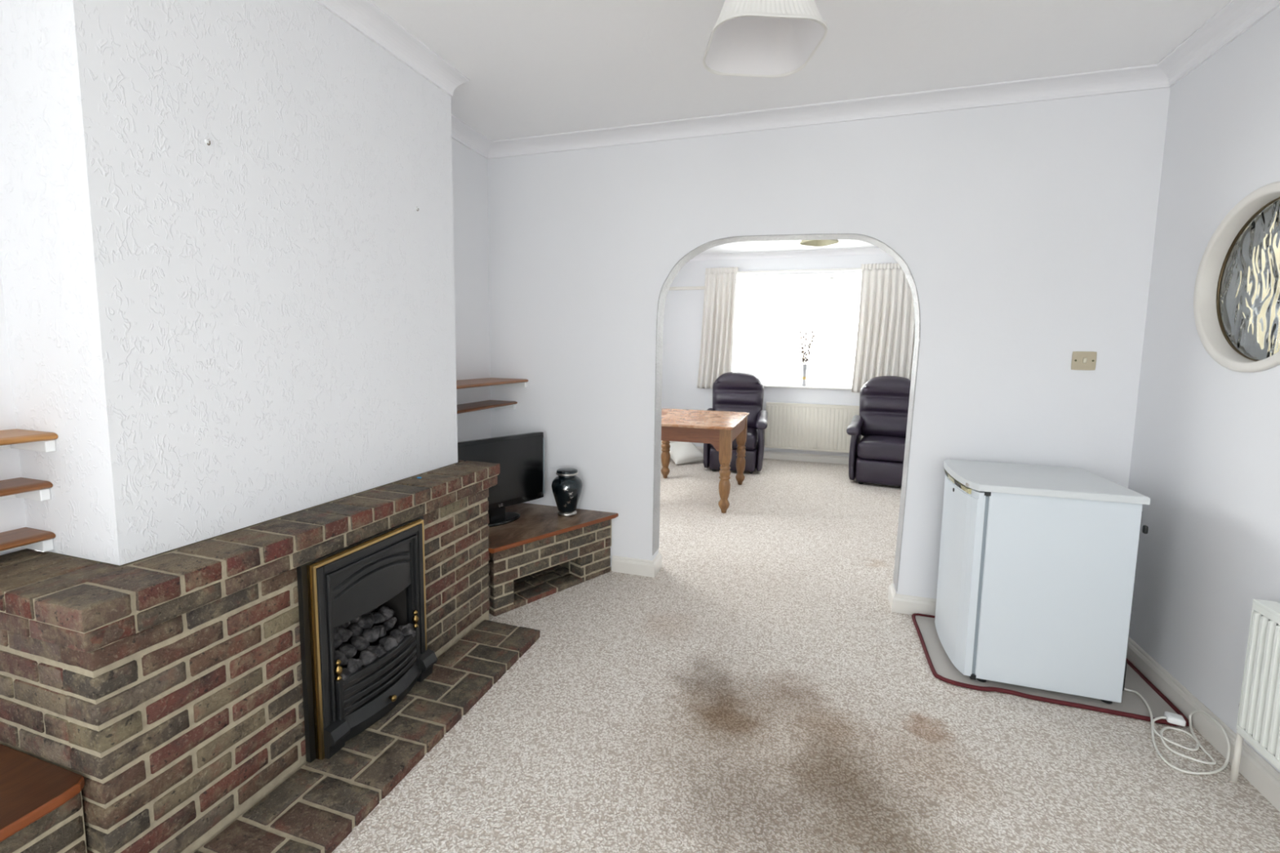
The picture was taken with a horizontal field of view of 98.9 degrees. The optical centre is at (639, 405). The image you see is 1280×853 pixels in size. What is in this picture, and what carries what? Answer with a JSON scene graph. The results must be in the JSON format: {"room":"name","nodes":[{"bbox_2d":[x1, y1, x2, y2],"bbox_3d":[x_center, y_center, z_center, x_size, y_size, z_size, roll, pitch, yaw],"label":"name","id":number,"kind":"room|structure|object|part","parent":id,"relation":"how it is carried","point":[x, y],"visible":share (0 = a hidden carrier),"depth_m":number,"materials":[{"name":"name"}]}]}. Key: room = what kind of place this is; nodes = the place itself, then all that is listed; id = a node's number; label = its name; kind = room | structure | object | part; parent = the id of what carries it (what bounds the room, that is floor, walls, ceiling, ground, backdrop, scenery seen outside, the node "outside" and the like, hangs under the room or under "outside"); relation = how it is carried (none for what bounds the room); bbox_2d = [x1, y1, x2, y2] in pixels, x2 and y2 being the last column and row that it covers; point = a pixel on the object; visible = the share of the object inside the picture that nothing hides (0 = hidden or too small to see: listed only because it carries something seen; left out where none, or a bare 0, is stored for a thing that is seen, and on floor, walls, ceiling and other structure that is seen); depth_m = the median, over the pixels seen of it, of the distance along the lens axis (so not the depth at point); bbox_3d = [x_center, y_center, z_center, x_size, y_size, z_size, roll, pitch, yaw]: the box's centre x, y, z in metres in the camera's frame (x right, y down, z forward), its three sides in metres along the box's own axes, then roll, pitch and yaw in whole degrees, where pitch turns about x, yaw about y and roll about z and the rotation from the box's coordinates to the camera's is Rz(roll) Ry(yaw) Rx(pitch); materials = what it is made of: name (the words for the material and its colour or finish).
{"room":"living room","nodes":[
{"label":"living room","id":0,"kind":"room"},
{"bbox_2d":[0,267,28,555],"bbox_3d":[-2.290,0.038,-0.098,0.300,2.516,3.316,3,6,18],"label":"wall","id":1,"kind":"structure","parent":0,"point":[12,515],"depth_m":1.43,"materials":[{"name":"paint"}]},
{"bbox_2d":[0,477,53,501],"bbox_3d":[-1.746,0.266,0.935,0.134,0.048,1.065,3,6,18],"label":"wall shelf","id":2,"kind":"object","parent":1,"relation":"attached to","point":[20,487],"visible":1,"depth_m":1.41,"materials":[{"name":"brown wood"}]},
{"bbox_2d":[0,527,55,552],"bbox_3d":[-1.752,0.401,0.950,0.126,0.048,1.065,3,6,18],"label":"wall shelf","id":3,"kind":"object","parent":1,"relation":"attached to","point":[33,539],"visible":1,"depth_m":1.42,"materials":[{"name":"brown wood"}]},
{"bbox_2d":[0,428,57,452],"bbox_3d":[-1.725,0.138,0.916,0.174,0.048,1.065,3,6,18],"label":"wall shelf","id":4,"kind":"object","parent":1,"relation":"attached to","point":[22,439],"visible":1,"depth_m":1.38,"materials":[{"name":"brown wood"}]},
{"bbox_2d":[0,0,457,565],"bbox_3d":[-1.397,-0.547,2.026,0.670,1.749,1.362,3,6,18],"label":"wall","id":5,"kind":"structure","parent":0,"point":[255,324],"depth_m":1.55,"materials":[{"name":"paint"}]},
{"bbox_2d":[204,138,210,145],"bbox_3d":[-1.190,-0.727,1.511,0.016,0.020,0.010,1,6,-1],"label":"hook","id":6,"kind":"object","parent":5,"relation":"attached to","point":[207,142],"visible":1,"depth_m":1.51,"materials":[{"name":"white plastic"}]},
{"bbox_2d":[314,0,469,96],"bbox_3d":[-1.033,-1.365,1.779,0.100,0.060,1.462,3,6,18],"label":"trim","id":7,"kind":"structure","parent":5,"relation":"attached to","point":[364,16],"depth_m":2.10,"materials":[{"name":"white paint"}]},
{"bbox_2d":[451,137,490,442],"bbox_3d":[-1.229,-0.269,3.114,0.362,2.516,0.773,3,6,18],"label":"wall","id":8,"kind":"structure","parent":0,"point":[469,168],"depth_m":3.21,"materials":[{"name":"paint"}]},
{"bbox_2d":[451,114,492,159],"bbox_3d":[-0.989,-1.480,2.927,0.100,0.060,0.763,3,6,18],"label":"trim","id":9,"kind":"structure","parent":8,"relation":"attached to","point":[461,132],"depth_m":3.06,"materials":[{"name":"white paint"}]},
{"bbox_2d":[457,400,517,413],"bbox_3d":[-0.967,0.028,3.064,0.194,0.048,0.761,3,6,18],"label":"wall shelf","id":10,"kind":"object","parent":8,"relation":"attached to","point":[477,406],"visible":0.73,"depth_m":3.17,"materials":[{"name":"brown wood"}]},
{"bbox_2d":[456,377,528,389],"bbox_3d":[-0.928,-0.109,3.038,0.270,0.049,0.761,3,6,18],"label":"wall shelf","id":11,"kind":"object","parent":8,"relation":"attached to","point":[473,383],"visible":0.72,"depth_m":3.11,"materials":[{"name":"brown wood"}]},
{"bbox_2d":[662,253,897,456],"bbox_3d":[1.825,-0.604,6.904,3.470,2.516,0.466,3,6,18],"label":"wall","id":12,"kind":"structure","parent":0,"point":[683,308],"depth_m":6.94,"materials":[{"name":"paint"}]},
{"bbox_2d":[668,286,704,290],"bbox_3d":[1.764,-1.435,6.587,3.470,0.040,0.022,3,6,18],"label":"trim","id":13,"kind":"structure","parent":12,"relation":"attached to","point":[673,287],"depth_m":6.95,"materials":[{"name":"paint"}]},
{"bbox_2d":[696,446,848,464],"bbox_3d":[1.734,0.623,6.795,3.470,0.093,0.018,3,6,18],"label":"baseboard","id":14,"kind":"structure","parent":12,"relation":"attached to","point":[767,455],"depth_m":6.70,"materials":[{"name":"paint"}]},
{"bbox_2d":[704,267,862,390],"bbox_3d":[2.057,-0.926,6.741,2.500,1.409,0.456,3,6,18],"label":"window","id":15,"kind":"structure","parent":12,"relation":"in","point":[769,385],"depth_m":6.60,"materials":[{"name":"white"}]},
{"bbox_2d":[697,266,738,389],"bbox_3d":[0.961,-0.953,6.806,0.475,1.494,0.094,3,6,18],"label":"curtain","id":16,"kind":"object","parent":15,"relation":"hanging from","point":[717,345],"visible":0.93,"depth_m":6.79,"materials":[{"name":"white fabric"}]},
{"bbox_3d":[2.005,-1.595,6.479,2.500,0.027,0.050,3,6,18],"label":"curtain rail","id":17,"kind":"part","parent":15,"relation":"part of","materials":[{"name":"white plastic"}]},
{"bbox_2d":[732,277,861,386],"bbox_3d":[2.013,-0.915,6.803,1.858,1.310,0.166,3,6,18],"label":"window pane","id":18,"kind":"object","parent":15,"relation":"hanging from","point":[771,315],"visible":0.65,"depth_m":6.89,"materials":[{"name":"white glass"}]},
{"bbox_2d":[800,330,814,386],"bbox_3d":[2.020,-0.575,6.663,0.175,0.677,0.126,3,6,18],"label":"flower vase","id":19,"kind":"object","parent":15,"relation":"on","point":[804,366],"visible":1,"depth_m":6.66,"materials":[{"name":"grey ceramic"}]},
{"bbox_3d":[1.981,-0.237,6.802,1.940,0.024,0.391,3,6,18],"label":"sill","id":20,"kind":"part","parent":15,"relation":"part of","materials":[{"name":"paint"}]},
{"bbox_2d":[851,262,915,392],"bbox_3d":[2.817,-0.869,6.219,0.708,1.469,0.093,3,6,18],"label":"curtain","id":21,"kind":"object","parent":15,"relation":"hanging from","point":[885,340],"visible":0.74,"depth_m":6.22,"materials":[{"name":"white fabric"}]},
{"bbox_2d":[689,247,887,261],"bbox_3d":[1.758,-1.800,6.513,3.470,0.060,0.100,3,6,18],"label":"trim","id":22,"kind":"structure","parent":12,"relation":"attached to","point":[868,251],"depth_m":6.51,"materials":[{"name":"white paint"}]},
{"bbox_2d":[764,402,862,453],"bbox_3d":[2.097,0.336,6.617,1.233,0.710,0.080,3,6,18],"label":"radiator","id":23,"kind":"object","parent":12,"relation":"attached to","point":[795,426],"visible":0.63,"depth_m":6.59,"materials":[{"name":"beige metal"}]},
{"bbox_2d":[766,402,859,407],"bbox_3d":[2.121,-0.010,6.564,1.184,0.010,0.056,3,6,18],"label":"grille","id":24,"kind":"object","parent":23,"relation":"attached to","point":[772,404],"depth_m":6.59,"materials":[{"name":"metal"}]},
{"bbox_2d":[368,0,1231,254],"bbox_3d":[0.660,-1.474,2.204,4.600,0.120,10.150,3,6,18],"label":"ceiling","id":25,"kind":"structure","parent":0,"point":[532,68],"depth_m":2.19,"materials":[{"name":"paint"}]},
{"bbox_2d":[702,0,827,77],"bbox_3d":[0.356,-1.194,1.577,0.318,0.321,0.318,1,6,-3],"label":"pendant light","id":26,"kind":"object","parent":25,"relation":"hanging from","point":[755,38],"visible":1,"depth_m":1.68,"materials":[{"name":"white fabric"}]},
{"bbox_3d":[0.355,-1.140,1.582,0.315,0.200,0.315,1,6,-3],"label":"lamp shade","id":27,"kind":"part","parent":26,"relation":"part of","materials":[{"name":"white fabric"}]},
{"bbox_2d":[800,240,839,246],"bbox_3d":[1.569,-1.540,4.780,0.278,0.238,0.278,-2,6,-24],"label":"pendant light","id":28,"kind":"object","parent":25,"relation":"hanging from","point":[806,242],"visible":0.4,"depth_m":4.90,"materials":[{"name":"white glass"}]},
{"bbox_2d":[331,456,1279,852],"bbox_3d":[0.859,1.159,2.393,5.100,0.120,10.150,3,6,18],"label":"floor","id":29,"kind":"structure","parent":0,"point":[763,691],"depth_m":1.90,"materials":[{"name":"carpet"}]},
{"bbox_2d":[0,791,87,852],"bbox_3d":[-1.634,1.053,0.809,0.487,0.335,1.053,3,6,18],"label":"brick plinth","id":30,"kind":"object","parent":29,"relation":"on","point":[61,830],"visible":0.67,"depth_m":1.18,"materials":[{"name":"brown brick"}]},
{"bbox_2d":[0,744,84,842],"bbox_3d":[-1.619,0.874,0.783,0.518,0.026,1.064,3,6,18],"label":"wooden board","id":31,"kind":"object","parent":30,"relation":"on","point":[31,788],"visible":1,"depth_m":1.18,"materials":[{"name":"brown wood"}]},
{"bbox_2d":[0,460,499,852],"bbox_3d":[-1.193,0.720,2.016,0.581,0.769,1.602,3,6,18],"label":"brick fireplace","id":32,"kind":"object","parent":29,"relation":"on","point":[170,682],"visible":0.77,"depth_m":1.38,"materials":[{"name":"brown brick"}]},
{"bbox_2d":[194,619,540,852],"bbox_3d":[-0.839,1.129,1.832,0.304,0.068,1.563,3,6,18],"label":"brick hearth","id":33,"kind":"object","parent":29,"relation":"on","point":[316,807],"visible":0.86,"depth_m":1.70,"materials":[{"name":"brown brick"}]},
{"bbox_2d":[296,515,437,762],"bbox_3d":[-1.015,0.765,1.944,0.364,0.628,0.537,3,6,18],"label":"fireplace insert","id":34,"kind":"object","parent":33,"relation":"on","point":[362,603],"visible":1,"depth_m":1.84,"materials":[{"name":"black metal"}]},
{"bbox_3d":[-0.962,0.954,1.755,0.020,0.162,0.016,3,6,18],"label":"fret post","id":35,"kind":"part","parent":34,"relation":"part of","materials":[{"name":"black metal"}]},
{"bbox_2d":[336,630,389,667],"bbox_3d":[-1.042,0.987,1.978,0.232,0.150,0.360,3,6,18],"label":"coals","id":36,"kind":"object","parent":34,"relation":"on","point":[356,656],"depth_m":2.07,"materials":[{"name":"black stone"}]},
{"bbox_3d":[-0.919,0.746,1.909,0.030,0.548,0.467,3,6,18],"label":"cast frame","id":37,"kind":"part","parent":34,"relation":"part of","materials":[{"name":"black metal"}]},
{"bbox_2d":[331,542,411,626],"bbox_3d":[-0.914,0.609,1.895,0.033,0.166,0.361,3,6,18],"label":"hood","id":38,"kind":"object","parent":34,"relation":"attached to","point":[357,589],"depth_m":1.86,"materials":[{"name":"black metal"}]},
{"bbox_3d":[-0.861,1.018,1.908,0.026,0.023,0.023,3,6,18],"label":"control knob","id":39,"kind":"part","parent":34,"relation":"part of","materials":[{"name":"gold metal"}]},
{"bbox_3d":[-0.854,0.922,2.091,0.020,0.162,0.016,3,6,18],"label":"fret post","id":40,"kind":"part","parent":34,"relation":"part of","materials":[{"name":"black metal"}]},
{"bbox_2d":[488,519,611,616],"bbox_3d":[-0.672,0.852,3.062,0.824,0.356,0.732,3,6,18],"label":"brick plinth","id":41,"kind":"object","parent":29,"relation":"on","point":[522,575],"visible":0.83,"depth_m":2.98,"materials":[{"name":"brown brick"}]},
{"bbox_2d":[487,502,617,553],"bbox_3d":[-0.655,0.666,3.025,0.864,0.022,0.758,3,6,18],"label":"wooden board","id":42,"kind":"object","parent":41,"relation":"on","point":[535,522],"visible":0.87,"depth_m":3.03,"materials":[{"name":"brown wood"}]},
{"bbox_2d":[457,431,544,527],"bbox_3d":[-0.802,0.399,3.051,0.176,0.497,0.640,6,7,40],"label":"television","id":43,"kind":"object","parent":42,"relation":"on","point":[520,457],"visible":0.64,"depth_m":3.09,"materials":[{"name":"black plastic"}]},
{"bbox_2d":[551,467,582,516],"bbox_3d":[-0.428,0.503,3.213,0.181,0.270,0.182,3,6,18],"label":"urn","id":44,"kind":"object","parent":42,"relation":"on","point":[566,487],"visible":1,"depth_m":3.15,"materials":[{"name":"black ceramic"}]},
{"bbox_3d":[-0.426,0.379,3.201,0.125,0.020,0.125,3,6,18],"label":"lid","id":45,"kind":"part","parent":44,"relation":"part of","materials":[{"name":"ceramic"}]},
{"bbox_2d":[669,441,703,464],"bbox_3d":[0.519,0.557,6.561,0.414,0.230,0.374,-2,6,-24],"label":"cushion","id":46,"kind":"object","parent":29,"relation":"on","point":[681,452],"visible":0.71,"depth_m":6.45,"materials":[{"name":"white fabric"}]},
{"bbox_2d":[661,408,749,513],"bbox_3d":[0.474,0.460,5.085,0.915,0.722,1.180,3,6,18],"label":"dining table","id":47,"kind":"object","parent":29,"relation":"on","point":[718,428],"visible":0.7,"depth_m":4.57,"materials":[{"name":"brown wood"}]},
{"bbox_3d":[0.268,0.410,5.679,0.095,0.698,0.095,3,6,18],"label":"leg","id":48,"kind":"part","parent":47,"relation":"part of","materials":[{"name":"brown wood"}]},
{"bbox_3d":[0.694,0.537,4.477,0.095,0.698,0.095,3,6,18],"label":"leg","id":49,"kind":"part","parent":47,"relation":"part of","materials":[{"name":"brown wood"}]},
{"bbox_3d":[1.004,0.444,5.446,0.095,0.698,0.095,3,6,18],"label":"leg","id":50,"kind":"part","parent":47,"relation":"part of","materials":[{"name":"brown wood"}]},
{"bbox_2d":[702,371,768,473],"bbox_3d":[1.096,0.165,6.282,0.720,1.088,0.766,2,6,14],"label":"recliner armchair","id":51,"kind":"object","parent":29,"relation":"on","point":[735,391],"visible":0.7,"depth_m":6.35,"materials":[{"name":"leather"}]},
{"bbox_3d":[0.804,0.423,6.364,0.074,0.500,0.645,2,6,14],"label":"arm","id":52,"kind":"part","parent":51,"relation":"part of","materials":[{"name":"leather"}]},
{"bbox_3d":[1.008,0.595,5.987,0.496,0.235,0.074,2,6,14],"label":"footrest panel","id":53,"kind":"part","parent":51,"relation":"part of","materials":[{"name":"leather"}]},
{"bbox_2d":[710,426,757,449],"bbox_3d":[1.071,0.358,6.208,0.496,0.193,0.570,2,6,14],"label":"seat cushion","id":54,"kind":"object","parent":51,"relation":"on","point":[751,443],"depth_m":5.93,"materials":[{"name":"leather"}]},
{"bbox_3d":[1.154,-0.059,6.487,0.600,0.682,0.300,2,6,14],"label":"backrest","id":55,"kind":"part","parent":51,"relation":"part of","materials":[{"name":"leather"}]},
{"bbox_3d":[1.373,0.445,6.227,0.074,0.500,0.645,2,6,14],"label":"arm","id":56,"kind":"part","parent":51,"relation":"part of","materials":[{"name":"leather"}]},
{"bbox_2d":[846,375,911,486],"bbox_3d":[2.574,0.244,5.715,0.720,1.088,0.766,4,6,26],"label":"recliner armchair","id":57,"kind":"object","parent":29,"relation":"on","point":[877,458],"visible":0.7,"depth_m":5.74,"materials":[{"name":"leather"}]},
{"bbox_3d":[2.302,0.496,5.861,0.074,0.500,0.645,4,6,26],"label":"arm","id":58,"kind":"part","parent":57,"relation":"part of","materials":[{"name":"leather"}]},
{"bbox_3d":[2.413,0.670,5.447,0.496,0.235,0.074,4,6,26],"label":"footrest panel","id":59,"kind":"part","parent":57,"relation":"part of","materials":[{"name":"leather"}]},
{"bbox_2d":[857,435,906,462],"bbox_3d":[2.528,0.436,5.649,0.496,0.193,0.570,4,6,26],"label":"seat cushion","id":60,"kind":"object","parent":57,"relation":"on","point":[871,448],"depth_m":5.45,"materials":[{"name":"leather"}]},
{"bbox_3d":[2.681,0.022,5.903,0.600,0.682,0.300,4,6,26],"label":"backrest","id":61,"kind":"part","parent":57,"relation":"part of","materials":[{"name":"leather"}]},
{"bbox_2d":[911,613,1189,726],"bbox_3d":[1.681,1.105,2.373,0.839,0.017,0.624,3,6,18],"label":"floor mat","id":62,"kind":"object","parent":29,"relation":"on","point":[1131,705],"visible":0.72,"depth_m":2.16,"materials":[{"name":"fabric"}]},
{"bbox_2d":[934,459,1231,774],"bbox_3d":[1.671,0.719,2.170,0.770,0.823,0.838,3,6,18],"label":"refrigerator","id":63,"kind":"object","parent":29,"relation":"on","point":[1037,571],"visible":1,"depth_m":2.11,"materials":[{"name":"white metal"}]},
{"bbox_3d":[1.388,0.703,2.423,0.061,0.726,0.519,3,6,18],"label":"door","id":64,"kind":"part","parent":63,"relation":"part of","materials":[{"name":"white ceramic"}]},
{"bbox_2d":[943,459,1150,504],"bbox_3d":[1.632,0.305,2.303,0.579,0.027,0.536,3,6,18],"label":"refrigerator top","id":65,"kind":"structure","parent":63,"relation":"on","point":[1070,482],"depth_m":2.19,"materials":[{"name":"white plastic"}]},
{"bbox_2d":[487,87,1170,599],"bbox_3d":[0.554,-0.233,3.022,3.816,2.516,0.130,3,6,18],"label":"wall","id":66,"kind":"structure","parent":0,"point":[1024,233],"depth_m":2.68,"materials":[{"name":"paint"}]},
{"bbox_2d":[611,552,662,577],"bbox_3d":[-0.017,0.946,3.318,0.265,0.093,0.166,3,6,18],"label":"baseboard","id":67,"kind":"structure","parent":66,"relation":"attached to","point":[649,568],"depth_m":3.25,"materials":[{"name":"paint"}]},
{"bbox_2d":[652,233,920,591],"bbox_3d":[0.745,0.015,2.983,1.345,1.824,0.136,3,6,18],"label":"trim","id":68,"kind":"structure","parent":66,"relation":"attached to","point":[682,262],"depth_m":2.91,"materials":[{"name":"white paint"}]},
{"bbox_2d":[487,64,1168,159],"bbox_3d":[0.642,-1.439,2.757,3.314,0.060,0.100,3,6,18],"label":"trim","id":69,"kind":"structure","parent":66,"relation":"attached to","point":[1151,77],"depth_m":2.64,"materials":[{"name":"white paint"}]},
{"bbox_2d":[888,583,936,615],"bbox_3d":[1.772,1.030,2.753,0.942,0.093,0.166,3,6,18],"label":"baseboard","id":70,"kind":"structure","parent":66,"relation":"attached to","point":[899,603],"depth_m":2.79,"materials":[{"name":"paint"}]},
{"bbox_2d":[1071,351,1097,370],"bbox_3d":[2.011,-0.202,2.480,0.092,0.084,0.018,3,6,18],"label":"light switch","id":71,"kind":"object","parent":66,"relation":"attached to","point":[1086,361],"visible":1,"depth_m":2.48,"materials":[{"name":"beige plastic"}]},
{"bbox_2d":[1128,5,1279,773],"bbox_3d":[1.458,0.101,-0.172,0.140,2.516,5.441,3,6,18],"label":"wall","id":72,"kind":"structure","parent":0,"point":[1206,452],"depth_m":2.02,"materials":[{"name":"paint"}]},
{"bbox_2d":[1125,636,1279,812],"bbox_3d":[1.365,1.303,-0.027,0.018,0.093,5.441,3,6,18],"label":"baseboard","id":73,"kind":"structure","parent":72,"relation":"attached to","point":[1257,771],"depth_m":1.90,"materials":[{"name":"paint"}]},
{"bbox_2d":[1156,0,1279,87],"bbox_3d":[1.362,-1.125,-0.259,0.100,0.060,5.441,3,6,18],"label":"trim","id":74,"kind":"structure","parent":72,"relation":"attached to","point":[1237,16],"depth_m":1.99,"materials":[{"name":"white paint"}]},
{"bbox_2d":[1193,181,1279,372],"bbox_3d":[2.060,-0.411,1.789,0.089,0.606,0.606,3,6,18],"label":"window","id":75,"kind":"structure","parent":72,"relation":"in","point":[1237,294],"depth_m":1.91,"materials":[{"name":"glass"}]},
{"bbox_3d":[2.083,-0.409,1.782,0.008,0.532,0.532,3,6,18],"label":"glass","id":76,"kind":"part","parent":75,"relation":"part of","materials":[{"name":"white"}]},
{"bbox_2d":[1229,599,1279,782],"bbox_3d":[1.709,0.938,1.119,0.082,0.600,1.232,3,6,18],"label":"radiator","id":77,"kind":"object","parent":72,"relation":"attached to","point":[1258,722],"visible":1,"depth_m":1.62,"materials":[{"name":"white metal"}]},
{"bbox_3d":[1.879,0.800,1.671,0.054,0.410,0.005,3,6,18],"label":"panel","id":78,"kind":"part","parent":77,"relation":"part of","materials":[{"name":"white metal"}]},
{"bbox_2d":[1252,599,1279,617],"bbox_3d":[1.698,0.645,1.080,0.056,0.010,1.204,3,6,18],"label":"grille","id":79,"kind":"object","parent":77,"relation":"attached to","point":[1270,608],"depth_m":1.62,"materials":[{"name":"white metal"}]},
{"label":"outside","id":80,"kind":"structure","parent":0,"visible":0},
{"bbox_2d":[762,382,846,386],"bbox_3d":[7.189,-0.445,22.697,60.000,0.200,32.500,3,6,18],"label":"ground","id":81,"kind":"structure","parent":80,"point":[762,383],"depth_m":28.10,"materials":[{"name":"white"}]}
]}

